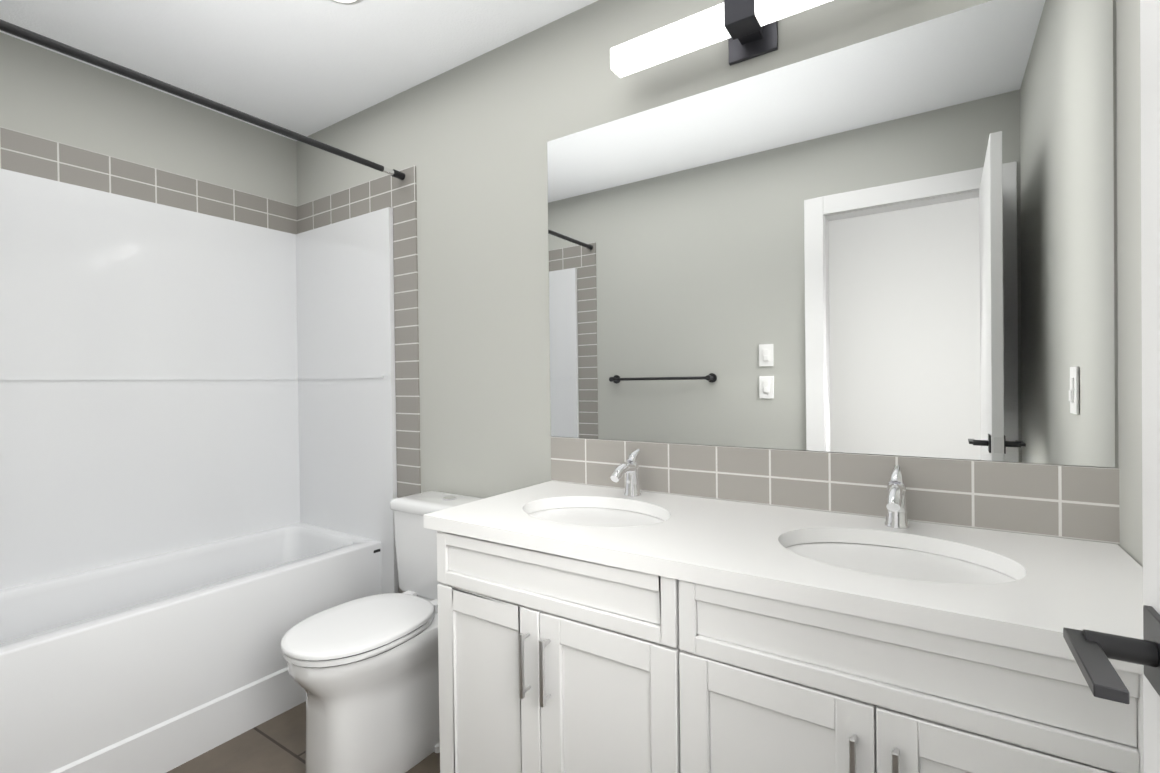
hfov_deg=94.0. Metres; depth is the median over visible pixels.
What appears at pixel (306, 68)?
ceiling
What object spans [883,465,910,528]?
faucet
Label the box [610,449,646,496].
faucet
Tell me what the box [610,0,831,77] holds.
sconce
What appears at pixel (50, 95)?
wall
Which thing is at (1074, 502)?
tile backsplash
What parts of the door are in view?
handle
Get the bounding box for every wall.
[0,32,296,205]
[296,0,1118,592]
[1116,0,1142,566]
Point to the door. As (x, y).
(1092, 652)
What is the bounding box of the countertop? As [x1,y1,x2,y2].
[423,481,1142,664]
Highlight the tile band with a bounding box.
[0,127,416,233]
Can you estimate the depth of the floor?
1.84 m
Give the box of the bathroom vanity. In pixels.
[424,525,1143,772]
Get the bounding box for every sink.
[527,497,666,528]
[783,529,1018,592]
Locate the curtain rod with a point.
(29, 35)
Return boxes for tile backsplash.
[551,437,1119,543]
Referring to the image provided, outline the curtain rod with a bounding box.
[0,19,404,179]
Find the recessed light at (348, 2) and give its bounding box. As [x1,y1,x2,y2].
[330,0,362,4]
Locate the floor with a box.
[166,701,439,772]
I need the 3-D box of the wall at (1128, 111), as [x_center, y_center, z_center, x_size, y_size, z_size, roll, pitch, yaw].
[0.718,-0.028,0.408,0.115,2.539,1.675,0,1,33]
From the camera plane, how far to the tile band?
2.38 m
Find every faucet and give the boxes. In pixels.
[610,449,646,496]
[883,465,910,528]
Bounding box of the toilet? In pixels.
[281,490,484,772]
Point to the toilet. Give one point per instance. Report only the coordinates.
(364, 672)
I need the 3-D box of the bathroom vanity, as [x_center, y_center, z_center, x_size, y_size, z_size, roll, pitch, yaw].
[0.366,0.806,1.284,1.440,0.865,0.602,0,1,33]
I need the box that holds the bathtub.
[0,168,397,772]
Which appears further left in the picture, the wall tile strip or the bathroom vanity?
the wall tile strip
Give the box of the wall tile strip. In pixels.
[393,201,420,592]
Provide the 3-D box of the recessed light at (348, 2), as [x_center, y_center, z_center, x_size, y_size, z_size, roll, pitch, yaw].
[-0.768,-1.273,1.724,0.170,0.031,0.170,0,1,33]
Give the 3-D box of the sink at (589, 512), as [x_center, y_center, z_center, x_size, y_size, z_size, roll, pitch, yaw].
[0.041,0.447,1.500,0.455,0.166,0.346,0,1,33]
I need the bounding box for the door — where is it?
[1063,0,1159,772]
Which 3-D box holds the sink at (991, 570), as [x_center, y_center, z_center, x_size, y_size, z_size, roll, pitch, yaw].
[0.635,0.443,1.108,0.455,0.166,0.346,0,1,33]
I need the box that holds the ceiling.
[0,0,597,140]
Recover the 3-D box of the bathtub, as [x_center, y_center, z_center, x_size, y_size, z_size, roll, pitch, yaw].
[-1.574,0.237,1.992,0.777,2.040,1.548,0,1,33]
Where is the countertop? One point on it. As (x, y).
(1062, 582)

